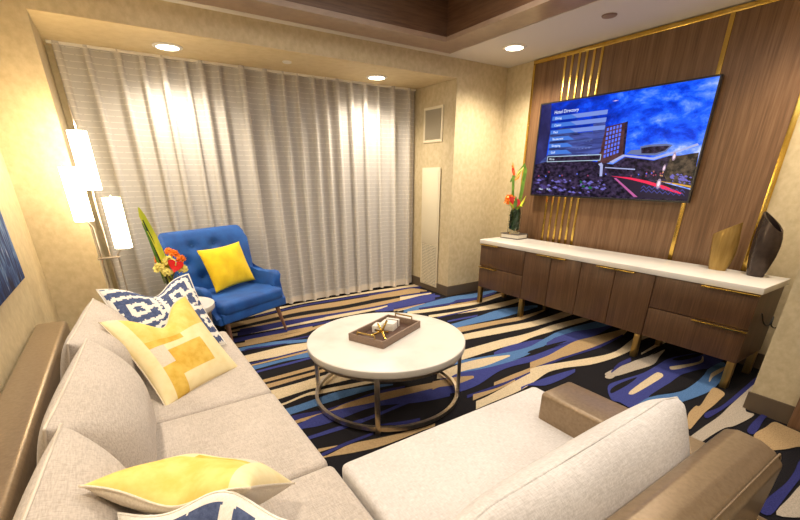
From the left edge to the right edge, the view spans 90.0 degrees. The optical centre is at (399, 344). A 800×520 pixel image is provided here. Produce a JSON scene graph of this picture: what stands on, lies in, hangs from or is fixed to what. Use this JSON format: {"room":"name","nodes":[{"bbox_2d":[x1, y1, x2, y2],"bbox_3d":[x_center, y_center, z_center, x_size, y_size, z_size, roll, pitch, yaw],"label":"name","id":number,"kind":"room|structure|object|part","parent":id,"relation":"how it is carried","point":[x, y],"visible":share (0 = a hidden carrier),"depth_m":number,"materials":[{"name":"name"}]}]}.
{"room":"hotel room","nodes":[
{"label":"hotel room","id":0,"kind":"room"},
{"bbox_2d":[0,150,59,393],"bbox_3d":[-1.013,-0.170,0.274,0.100,3.200,6.848,-14,27,-31],"label":"wall","id":1,"kind":"structure","parent":0,"point":[31,304],"depth_m":2.60,"materials":[{"name":"beige paint"}]},
{"bbox_2d":[0,211,24,305],"bbox_3d":[-1.970,-0.641,1.764,0.016,1.000,1.480,-14,27,-31],"label":"painting","id":2,"kind":"object","parent":1,"relation":"attached to","point":[11,272],"visible":1,"depth_m":2.28},
{"bbox_2d":[29,15,117,288],"bbox_3d":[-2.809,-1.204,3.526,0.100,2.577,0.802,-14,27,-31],"label":"wall","id":3,"kind":"structure","parent":0,"point":[41,46],"depth_m":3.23,"materials":[{"name":"beige paint"}]},
{"bbox_2d":[29,14,448,88],"bbox_3d":[-1.222,-2.859,4.030,3.971,0.080,0.902,-14,27,-31],"label":"ceiling","id":4,"kind":"structure","parent":0,"point":[49,28],"depth_m":3.63,"materials":[{"name":"beige paint"}]},
{"bbox_2d":[152,42,182,50],"bbox_3d":[-2.005,-2.563,3.452,0.236,0.013,0.236,-14,27,-31],"label":"recessed light","id":5,"kind":"object","parent":4,"relation":"in","point":[159,45],"visible":1,"depth_m":3.43,"materials":[{"name":"beige"}]},
{"bbox_2d":[45,39,415,303],"bbox_3d":[-1.357,-1.723,4.740,3.738,2.563,0.113,-14,27,-31],"label":"curtain","id":6,"kind":"object","parent":4,"relation":"hanging from","point":[316,172],"visible":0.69,"depth_m":4.44,"materials":[{"name":"beige fabric"}]},
{"bbox_2d":[366,75,386,79],"bbox_3d":[-0.263,-3.020,4.534,0.236,0.013,0.236,-14,27,-31],"label":"recessed light","id":7,"kind":"object","parent":4,"relation":"in","point":[372,77],"visible":1,"depth_m":4.52,"materials":[{"name":"beige"}]},
{"bbox_2d":[0,0,507,331],"bbox_3d":[-0.766,-1.605,4.234,4.950,2.765,0.100,-14,27,-31],"label":"wall","id":8,"kind":"structure","parent":0,"point":[33,146],"depth_m":3.25,"materials":[{"name":"beige paint"}]},
{"bbox_2d":[26,8,456,79],"bbox_3d":[-0.945,-2.658,3.662,3.771,0.004,0.100,-14,27,-31],"label":"trim","id":9,"kind":"structure","parent":8,"relation":"attached to","point":[30,11],"depth_m":3.29,"materials":[{"name":"beige paint"}]},
{"bbox_2d":[185,0,596,53],"bbox_3d":[0.903,-1.809,1.100,3.280,0.040,6.270,-14,27,-31],"label":"trim","id":10,"kind":"structure","parent":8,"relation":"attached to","point":[535,11],"depth_m":3.44,"materials":[{"name":"wood"}]},
{"bbox_2d":[412,80,451,284],"bbox_3d":[0.421,-2.034,5.491,0.100,2.577,0.802,-14,27,-31],"label":"wall","id":11,"kind":"structure","parent":0,"point":[434,154],"depth_m":5.28,"materials":[{"name":"beige paint"}]},
{"bbox_2d":[420,167,440,287],"bbox_3d":[0.409,-1.595,5.559,0.014,1.575,0.390,-14,27,-31],"label":"access panel","id":12,"kind":"object","parent":11,"relation":"attached to","point":[430,177],"visible":1,"depth_m":5.52,"materials":[{"name":"beige paint"}]},
{"bbox_2d":[421,243,435,285],"bbox_3d":[0.405,-1.147,5.745,0.004,0.565,0.330,-14,27,-31],"label":"grille","id":13,"kind":"object","parent":12,"relation":"attached to","point":[428,250],"depth_m":5.73,"materials":[{"name":"beige metal"}]},
{"bbox_3d":[0.406,-1.859,5.445,0.005,0.950,0.344,-14,27,-31],"label":"door","id":14,"kind":"part","parent":12,"relation":"part of","materials":[{"name":"beige paint"}]},
{"bbox_2d":[423,104,443,142],"bbox_3d":[0.419,-2.779,5.066,0.013,0.400,0.390,-14,27,-31],"label":"air vent","id":15,"kind":"object","parent":11,"relation":"in","point":[433,116],"visible":1,"depth_m":5.06,"materials":[{"name":"beige metal"}]},
{"bbox_2d":[411,275,764,368],"bbox_3d":[1.688,-0.408,4.778,0.816,0.135,4.350,-14,27,-31],"label":"baseboard","id":16,"kind":"structure","parent":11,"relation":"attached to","point":[472,286],"depth_m":5.67,"materials":[{"name":"brown wood"}]},
{"bbox_2d":[163,0,755,67],"bbox_3d":[1.149,-1.815,1.097,5.050,0.060,6.798,-14,27,-31],"label":"ceiling","id":17,"kind":"structure","parent":0,"point":[583,26],"depth_m":3.54,"materials":[{"name":"beige paint"}]},
{"bbox_2d":[503,44,525,50],"bbox_3d":[1.175,-3.045,4.110,0.236,0.013,0.236,-14,27,-31],"label":"recessed light","id":18,"kind":"object","parent":17,"relation":"in","point":[511,47],"visible":1,"depth_m":4.09,"materials":[{"name":"beige"}]},
{"bbox_2d":[601,12,616,18],"bbox_3d":[1.723,-2.702,3.295,0.120,0.011,0.120,-14,27,-31],"label":"sprinkler cover","id":19,"kind":"object","parent":17,"relation":"attached to","point":[607,15],"visible":1,"depth_m":3.28,"materials":[{"name":"beige metal"}]},
{"bbox_2d":[214,283,799,519],"bbox_3d":[0.831,0.632,2.545,5.200,0.057,7.814,-14,27,-31],"label":"floor","id":20,"kind":"structure","parent":0,"point":[506,354],"depth_m":3.37,"materials":[{"name":"carpet"}]},
{"bbox_2d":[58,102,132,290],"bbox_3d":[-2.292,-0.741,3.143,0.335,2.020,0.320,-14,27,-31],"label":"floor lamp","id":21,"kind":"object","parent":20,"relation":"on","point":[76,180],"visible":0.75,"depth_m":2.94,"materials":[{"name":"silver metal"}]},
{"bbox_3d":[-2.353,-1.089,2.914,0.120,0.370,0.120,-14,27,-31],"label":"lamp shade","id":22,"kind":"part","parent":21,"relation":"part of","materials":[{"name":"beige fabric"}]},
{"bbox_3d":[-2.319,-1.349,2.945,0.120,0.395,0.120,-14,27,-31],"label":"lamp shade","id":23,"kind":"part","parent":21,"relation":"part of","materials":[{"name":"beige fabric"}]},
{"bbox_3d":[-2.299,-0.684,3.163,0.150,0.010,0.070,-14,27,-31],"label":"tie plate","id":24,"kind":"part","parent":21,"relation":"part of","materials":[{"name":"silver metal"}]},
{"bbox_3d":[-2.197,-0.942,3.113,0.120,0.375,0.120,-14,27,-31],"label":"lamp shade","id":25,"kind":"part","parent":21,"relation":"part of","materials":[{"name":"beige fabric"}]},
{"bbox_2d":[198,296,214,322],"bbox_3d":[-1.821,-0.068,3.427,0.520,0.560,0.520,-14,27,-31],"label":"side table","id":26,"kind":"object","parent":20,"relation":"on","point":[208,304],"visible":0.15,"depth_m":3.36,"materials":[{"name":"white stone"}]},
{"bbox_2d":[138,207,187,286],"bbox_3d":[-1.846,-0.690,3.189,0.261,0.771,0.211,-14,27,-31],"label":"flower arrangement","id":27,"kind":"object","parent":26,"relation":"on","point":[163,262],"visible":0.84,"depth_m":3.15,"materials":[{"name":"multicoloured plant"}]},
{"bbox_3d":[-1.860,-0.445,3.292,0.116,0.240,0.116,-14,27,-31],"label":"glass","id":28,"kind":"part","parent":27,"relation":"part of","materials":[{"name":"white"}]},
{"bbox_3d":[-1.764,-0.620,3.157,0.105,0.104,0.026,-14,27,-31],"label":"red flower","id":29,"kind":"part","parent":27,"relation":"part of","materials":[{"name":"red plant"}]},
{"bbox_2d":[158,225,286,341],"bbox_3d":[-1.748,-0.615,4.094,0.822,1.058,0.982,13,26,28],"label":"armchair","id":30,"kind":"object","parent":20,"relation":"on","point":[243,300],"visible":0.6,"depth_m":4.03,"materials":[{"name":"blue fabric"}]},
{"bbox_3d":[-1.950,-0.469,3.746,0.705,0.510,0.126,13,26,28],"label":"armrest","id":31,"kind":"part","parent":30,"relation":"part of","materials":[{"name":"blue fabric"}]},
{"bbox_3d":[-1.920,-0.824,4.119,0.419,0.694,0.976,13,26,28],"label":"backrest","id":32,"kind":"part","parent":30,"relation":"part of","materials":[{"name":"blue fabric"}]},
{"bbox_2d":[197,241,254,292],"bbox_3d":[-1.759,-0.798,4.089,0.204,0.415,0.555,9,25,20],"label":"throw pillow","id":33,"kind":"object","parent":30,"relation":"on","point":[227,266],"visible":1,"depth_m":4.00,"materials":[{"name":"yellow fabric"}]},
{"bbox_3d":[-1.616,-0.079,3.802,0.047,0.295,0.116,-14,27,-30],"label":"leg","id":34,"kind":"part","parent":30,"relation":"part of","materials":[{"name":"brown wood"}]},
{"bbox_2d":[208,282,282,314],"bbox_3d":[-1.692,-0.485,4.088,0.645,0.125,0.750,13,26,28],"label":"seat cushion","id":35,"kind":"object","parent":30,"relation":"on","point":[245,297],"depth_m":3.97,"materials":[{"name":"blue fabric"}]},
{"bbox_3d":[-1.725,-0.412,4.140,0.690,0.100,0.769,13,26,28],"label":"seat rail","id":36,"kind":"part","parent":30,"relation":"part of","materials":[{"name":"blue fabric"}]},
{"bbox_3d":[-1.538,-0.742,4.395,0.705,0.510,0.126,13,26,28],"label":"armrest","id":37,"kind":"part","parent":30,"relation":"part of","materials":[{"name":"blue fabric"}]},
{"bbox_3d":[-1.287,-0.297,4.320,0.116,0.295,0.047,1,23,3],"label":"leg","id":38,"kind":"part","parent":30,"relation":"part of","materials":[{"name":"brown wood"}]},
{"bbox_2d":[307,312,464,435],"bbox_3d":[-0.098,0.163,2.997,1.134,0.470,1.134,-14,27,-31],"label":"coffee table","id":39,"kind":"object","parent":20,"relation":"on","point":[437,345],"visible":0.93,"depth_m":2.67,"materials":[{"name":"white stone"}]},
{"bbox_3d":[-0.634,0.169,3.046,0.024,0.420,0.032,2,23,4],"label":"leg","id":40,"kind":"part","parent":39,"relation":"part of","materials":[{"name":"silver metal"}]},
{"bbox_3d":[-0.141,0.394,2.513,0.032,0.420,0.024,2,23,4],"label":"leg","id":41,"kind":"part","parent":39,"relation":"part of","materials":[{"name":"silver metal"}]},
{"bbox_2d":[348,313,419,348],"bbox_3d":[-0.104,-0.117,2.946,0.300,0.082,0.500,14,27,30],"label":"serving tray","id":42,"kind":"object","parent":39,"relation":"on","point":[362,335],"visible":0.89,"depth_m":2.91,"materials":[{"name":"brown wood"}]},
{"bbox_3d":[-0.234,-0.062,2.747,0.163,0.028,0.013,14,27,30],"label":"handle","id":43,"kind":"part","parent":42,"relation":"part of","materials":[{"name":"gold metal"}]},
{"bbox_2d":[372,322,382,332],"bbox_3d":[-0.165,-0.125,2.983,0.060,0.052,0.090,7,24,17],"label":"block","id":44,"kind":"object","parent":42,"relation":"in","point":[375,326],"visible":0.66,"depth_m":2.95,"materials":[{"name":"stone"}]},
{"bbox_2d":[371,320,388,338],"bbox_3d":[-0.150,-0.113,2.866,0.126,0.124,0.154,2,23,4],"label":"ornament","id":45,"kind":"object","parent":42,"relation":"in","point":[386,321],"visible":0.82,"depth_m":2.86,"materials":[{"name":"gold plastic"}]},
{"bbox_2d":[381,317,398,330],"bbox_3d":[-0.075,-0.153,3.040,0.106,0.059,0.132,9,24,19],"label":"block","id":46,"kind":"object","parent":42,"relation":"in","point":[392,324],"visible":0.84,"depth_m":2.99,"materials":[{"name":"stone"}]},
{"bbox_3d":[0.027,-0.222,3.125,0.163,0.028,0.013,14,27,30],"label":"handle","id":47,"kind":"part","parent":42,"relation":"part of","materials":[{"name":"gold metal"}]},
{"bbox_3d":[0.437,0.202,2.967,0.024,0.420,0.032,2,23,4],"label":"leg","id":48,"kind":"part","parent":39,"relation":"part of","materials":[{"name":"silver metal"}]},
{"bbox_2d":[0,298,781,519],"bbox_3d":[-0.425,0.376,1.974,2.345,0.873,3.140,-14,27,-31],"label":"sectional sofa","id":49,"kind":"object","parent":20,"relation":"on","point":[76,408],"visible":0.95,"depth_m":1.46,"materials":[{"name":"beige fabric"}]},
{"bbox_3d":[-1.337,0.570,1.402,0.160,0.440,3.140,-14,27,-31],"label":"backrest","id":50,"kind":"part","parent":49,"relation":"part of","materials":[{"name":"brown leather"}]},
{"bbox_2d":[13,425,149,519],"bbox_3d":[-0.812,0.590,0.994,0.349,0.474,0.805,-14,27,-31],"label":"cushion","id":51,"kind":"object","parent":49,"relation":"on","point":[69,456],"depth_m":1.04,"materials":[{"name":"fabric"}]},
{"bbox_2d":[37,340,156,467],"bbox_3d":[-1.204,0.323,1.602,0.372,0.475,0.805,-14,27,-31],"label":"cushion","id":52,"kind":"object","parent":49,"relation":"on","point":[99,397],"depth_m":1.46,"materials":[{"name":"fabric"}]},
{"bbox_2d":[60,299,145,382],"bbox_3d":[-1.623,0.072,2.197,0.377,0.475,0.805,-14,27,-31],"label":"cushion","id":53,"kind":"object","parent":49,"relation":"on","point":[87,329],"depth_m":2.00,"materials":[{"name":"fabric"}]},
{"bbox_2d":[95,273,226,344],"bbox_3d":[-1.511,-0.166,2.580,0.377,0.440,0.556,18,29,36],"label":"throw pillow","id":54,"kind":"object","parent":49,"relation":"on","point":[151,311],"visible":0.53,"depth_m":2.50,"materials":[{"name":"white fabric"}]},
{"bbox_2d":[98,295,237,405],"bbox_3d":[-1.263,0.019,2.264,0.351,0.436,0.526,9,25,21],"label":"throw pillow","id":55,"kind":"object","parent":49,"relation":"on","point":[177,358],"visible":0.98,"depth_m":2.17,"materials":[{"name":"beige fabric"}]},
{"bbox_2d":[78,454,294,514],"bbox_3d":[-0.573,0.413,1.174,0.426,0.276,0.318,0,23,1],"label":"throw pillow","id":56,"kind":"object","parent":49,"relation":"on","point":[166,485],"visible":0.72,"depth_m":1.03,"materials":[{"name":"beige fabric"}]},
{"bbox_2d":[117,490,285,519],"bbox_3d":[-0.437,0.617,0.974,0.548,0.471,0.232,1,23,2],"label":"throw pillow","id":57,"kind":"object","parent":49,"relation":"on","point":[220,504],"visible":1,"depth_m":0.97,"materials":[{"name":"white fabric"}]},
{"bbox_2d":[144,331,270,423],"bbox_3d":[-1.327,0.225,2.503,0.732,0.170,1.135,-14,27,-31],"label":"seat cushion","id":58,"kind":"object","parent":49,"relation":"on","point":[241,383],"depth_m":2.20,"materials":[{"name":"fabric"}]},
{"bbox_2d":[150,393,327,514],"bbox_3d":[-0.805,0.526,1.787,0.746,0.170,0.723,-14,27,-31],"label":"seat cushion","id":59,"kind":"object","parent":49,"relation":"on","point":[257,427],"depth_m":1.82,"materials":[{"name":"fabric"}]},
{"bbox_2d":[259,466,373,519],"bbox_3d":[-0.353,0.787,1.170,0.762,0.170,0.878,-14,27,-31],"label":"seat cushion","id":60,"kind":"object","parent":49,"relation":"on","point":[318,492],"depth_m":1.47,"materials":[{"name":"fabric"}]},
{"bbox_2d":[342,387,572,519],"bbox_3d":[0.489,0.575,1.669,1.215,0.173,0.855,-14,27,-31],"label":"seat cushion","id":61,"kind":"object","parent":49,"relation":"on","point":[434,473],"depth_m":1.66,"materials":[{"name":"fabric"}]},
{"bbox_2d":[454,398,689,519],"bbox_3d":[0.606,0.503,1.294,1.170,0.419,0.321,-14,27,-31],"label":"cushion","id":62,"kind":"object","parent":49,"relation":"on","point":[624,465],"depth_m":1.17,"materials":[{"name":"fabric"}]},
{"bbox_3d":[0.938,0.458,1.783,0.220,0.330,0.640,-14,27,-31],"label":"armrest","id":63,"kind":"part","parent":49,"relation":"part of","materials":[{"name":"brown leather"}]},
{"bbox_3d":[0.365,0.755,0.964,2.135,0.439,0.200,-14,27,-31],"label":"backrest","id":64,"kind":"part","parent":49,"relation":"part of","materials":[{"name":"brown leather"}]},
{"bbox_2d":[477,237,790,388],"bbox_3d":[2.000,-0.531,4.192,0.554,0.818,2.839,-14,27,-31],"label":"media console","id":65,"kind":"object","parent":20,"relation":"on","point":[695,307],"visible":0.99,"depth_m":3.55,"materials":[{"name":"brown wood"}]},
{"bbox_3d":[1.052,-0.655,5.252,0.050,0.222,0.050,-14,27,-31],"label":"leg","id":66,"kind":"part","parent":65,"relation":"part of","materials":[{"name":"gold metal"}]},
{"bbox_3d":[1.216,-0.774,4.904,0.021,0.261,0.693,-14,27,-31],"label":"drawer","id":67,"kind":"part","parent":65,"relation":"part of","materials":[{"name":"brown wood"}]},
{"bbox_3d":[1.216,-1.026,4.797,0.021,0.273,0.693,-14,27,-31],"label":"drawer","id":68,"kind":"part","parent":65,"relation":"part of","materials":[{"name":"brown wood"}]},
{"bbox_2d":[501,232,527,239],"bbox_3d":[1.442,-1.376,5.065,0.200,0.060,0.270,-17,28,-34],"label":"book","id":69,"kind":"object","parent":65,"relation":"on","point":[519,236],"visible":0.88,"depth_m":5.00,"materials":[{"name":"beige paper"}]},
{"bbox_2d":[504,163,526,233],"bbox_3d":[1.423,-1.792,4.918,0.243,0.818,0.281,-14,27,-31],"label":"flower vase","id":70,"kind":"object","parent":69,"relation":"on","point":[515,211],"visible":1,"depth_m":4.90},
{"bbox_3d":[1.402,-1.834,4.922,0.035,0.453,0.101,-20,30,-39],"label":"stem","id":71,"kind":"part","parent":70,"relation":"part of","materials":[{"name":"green plant"}]},
{"bbox_2d":[509,197,520,206],"bbox_3d":[1.400,-1.715,4.858,0.052,0.144,0.160,-20,30,-39],"label":"flower","id":72,"kind":"object","parent":70,"relation":"on","point":[514,202],"depth_m":4.86,"materials":[{"name":"red plant"}]},
{"bbox_3d":[1.433,-1.548,5.006,0.164,0.302,0.164,-14,27,-31],"label":"glass","id":73,"kind":"part","parent":70,"relation":"part of","materials":[{"name":"green"}]},
{"bbox_3d":[1.429,-0.432,4.726,0.050,0.222,0.050,-14,27,-31],"label":"leg","id":74,"kind":"part","parent":65,"relation":"part of","materials":[{"name":"gold metal"}]},
{"bbox_3d":[1.505,-0.732,4.446,0.021,0.541,0.343,-14,27,-31],"label":"cabinet door","id":75,"kind":"part","parent":65,"relation":"part of","materials":[{"name":"brown wood"}]},
{"bbox_3d":[1.698,-0.619,4.176,0.021,0.541,0.343,-14,27,-31],"label":"cabinet door","id":76,"kind":"part","parent":65,"relation":"part of","materials":[{"name":"brown wood"}]},
{"bbox_3d":[1.891,-0.505,3.907,0.021,0.541,0.343,-14,27,-31],"label":"cabinet door","id":77,"kind":"part","parent":65,"relation":"part of","materials":[{"name":"brown wood"}]},
{"bbox_3d":[1.919,-0.716,3.731,0.032,0.010,0.175,-14,27,-31],"label":"pull handle","id":78,"kind":"part","parent":65,"relation":"part of","materials":[{"name":"gold metal"}]},
{"bbox_3d":[2.022,-0.656,3.589,0.032,0.010,0.175,-14,27,-31],"label":"pull handle","id":79,"kind":"part","parent":65,"relation":"part of","materials":[{"name":"gold metal"}]},
{"bbox_3d":[2.084,-0.392,3.638,0.021,0.541,0.343,-14,27,-31],"label":"cabinet door","id":80,"kind":"part","parent":65,"relation":"part of","materials":[{"name":"brown wood"}]},
{"bbox_3d":[2.173,0.005,3.688,0.050,0.222,0.050,-14,27,-31],"label":"leg","id":81,"kind":"part","parent":65,"relation":"part of","materials":[{"name":"gold metal"}]},
{"bbox_3d":[2.557,-0.093,3.921,0.050,0.222,0.050,-14,27,-31],"label":"leg","id":82,"kind":"part","parent":65,"relation":"part of","materials":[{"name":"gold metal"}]},
{"bbox_3d":[2.378,-0.090,3.283,0.021,0.261,0.708,-14,27,-31],"label":"drawer","id":83,"kind":"part","parent":65,"relation":"part of","materials":[{"name":"brown wood"}]},
{"bbox_3d":[2.378,-0.342,3.177,0.021,0.273,0.708,-14,27,-31],"label":"drawer","id":84,"kind":"part","parent":65,"relation":"part of","materials":[{"name":"brown wood"}]},
{"bbox_3d":[2.457,-0.142,3.091,0.032,0.010,0.365,-14,27,-31],"label":"pull handle","id":85,"kind":"part","parent":65,"relation":"part of","materials":[{"name":"gold metal"}]},
{"bbox_2d":[708,222,742,270],"bbox_3d":[2.666,-0.809,3.296,0.104,0.390,0.188,-7,24,-15],"label":"brass vase","id":86,"kind":"object","parent":65,"relation":"on","point":[725,243],"visible":1,"depth_m":3.27,"materials":[{"name":"gold metal"}]},
{"bbox_3d":[2.567,0.237,3.138,0.050,0.222,0.050,-14,27,-31],"label":"leg","id":87,"kind":"part","parent":65,"relation":"part of","materials":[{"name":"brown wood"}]},
{"bbox_3d":[2.457,-0.400,2.982,0.032,0.010,0.365,-14,27,-31],"label":"pull handle","id":88,"kind":"part","parent":65,"relation":"part of","materials":[{"name":"gold metal"}]},
{"bbox_3d":[2.951,0.139,3.372,0.050,0.222,0.050,-14,27,-31],"label":"leg","id":89,"kind":"part","parent":65,"relation":"part of","materials":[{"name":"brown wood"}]},
{"bbox_2d":[746,211,783,276],"bbox_3d":[2.803,-0.760,3.066,0.124,0.480,0.192,-8,24,-18],"label":"vase","id":90,"kind":"object","parent":65,"relation":"on","point":[766,244],"visible":1,"depth_m":3.04,"materials":[{"name":"brown metal"}]},
{"bbox_2d":[493,7,799,354],"bbox_3d":[2.291,-1.633,4.172,0.100,2.865,3.548,-14,27,-31],"label":"wall","id":91,"kind":"structure","parent":0,"point":[784,205],"depth_m":3.38,"materials":[{"name":"beige paint"}]},
{"bbox_2d":[520,0,799,271],"bbox_3d":[2.243,-1.562,4.143,0.037,2.755,2.530,-14,27,-31],"label":"wall panel","id":92,"kind":"object","parent":91,"relation":"attached to","point":[755,45],"visible":0.42,"depth_m":3.45,"materials":[{"name":"brown wood"}]},
{"bbox_3d":[1.544,-1.955,5.102,0.012,2.695,0.030,-14,27,-31],"label":"trim","id":93,"kind":"part","parent":92,"relation":"part of","materials":[{"name":"gold metal"}]},
{"bbox_2d":[530,74,723,202],"bbox_3d":[2.115,-2.003,4.077,0.067,0.976,1.762,-14,27,-31],"label":"television","id":94,"kind":"object","parent":92,"relation":"attached to","point":[647,143],"visible":1,"depth_m":3.88,"materials":[{"name":"glass"}]},
{"bbox_3d":[2.233,-2.809,3.609,0.012,0.040,2.530,-14,27,-31],"label":"trim","id":95,"kind":"part","parent":92,"relation":"part of","materials":[{"name":"gold metal"}]},
{"bbox_3d":[2.920,-1.145,3.183,0.012,2.695,0.038,-14,27,-31],"label":"trim","id":96,"kind":"part","parent":92,"relation":"part of","materials":[{"name":"gold metal"}]},
{"bbox_2d":[761,313,775,328],"bbox_3d":[2.909,-0.201,3.076,0.596,0.167,0.028,-11,25,-24],"label":"power cord","id":97,"kind":"object","parent":91,"relation":"attached to","point":[772,319],"visible":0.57,"depth_m":3.03,"materials":[{"name":"black plastic"}]},
{"bbox_2d":[751,268,799,406],"bbox_3d":[3.819,-0.384,1.341,1.000,2.765,3.300,-14,27,-31],"label":"wall","id":98,"kind":"structure","parent":0,"point":[778,378],"depth_m":2.65,"materials":[{"name":"beige paint"}]},
{"bbox_2d":[743,391,794,424],"bbox_3d":[2.552,0.438,2.774,0.012,0.135,0.257,-14,27,-31],"label":"baseboard","id":99,"kind":"structure","parent":98,"relation":"attached to","point":[779,411],"depth_m":2.77,"materials":[{"name":"brown wood"}]},
{"bbox_2d":[787,398,799,430],"bbox_3d":[2.886,-0.259,1.899,0.045,2.100,1.005,-14,27,-31],"label":"door","id":100,"kind":"structure","parent":98,"relation":"in","point":[794,422],"depth_m":2.63,"materials":[{"name":"brown wood"}]},
{"bbox_3d":[0.903,-2.165,0.950,2.780,0.050,5.770,-14,27,-31],"label":"ceiling","id":101,"kind":"structure","parent":0,"visible":0},
{"bbox_2d":[285,0,533,36],"bbox_3d":[0.903,-1.985,1.026,2.740,0.341,5.730,-14,27,-31],"label":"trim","id":102,"kind":"structure","parent":101,"relation":"attached to","point":[445,18],"depth_m":3.62,"materials":[{"name":"brown wood"}]}
]}

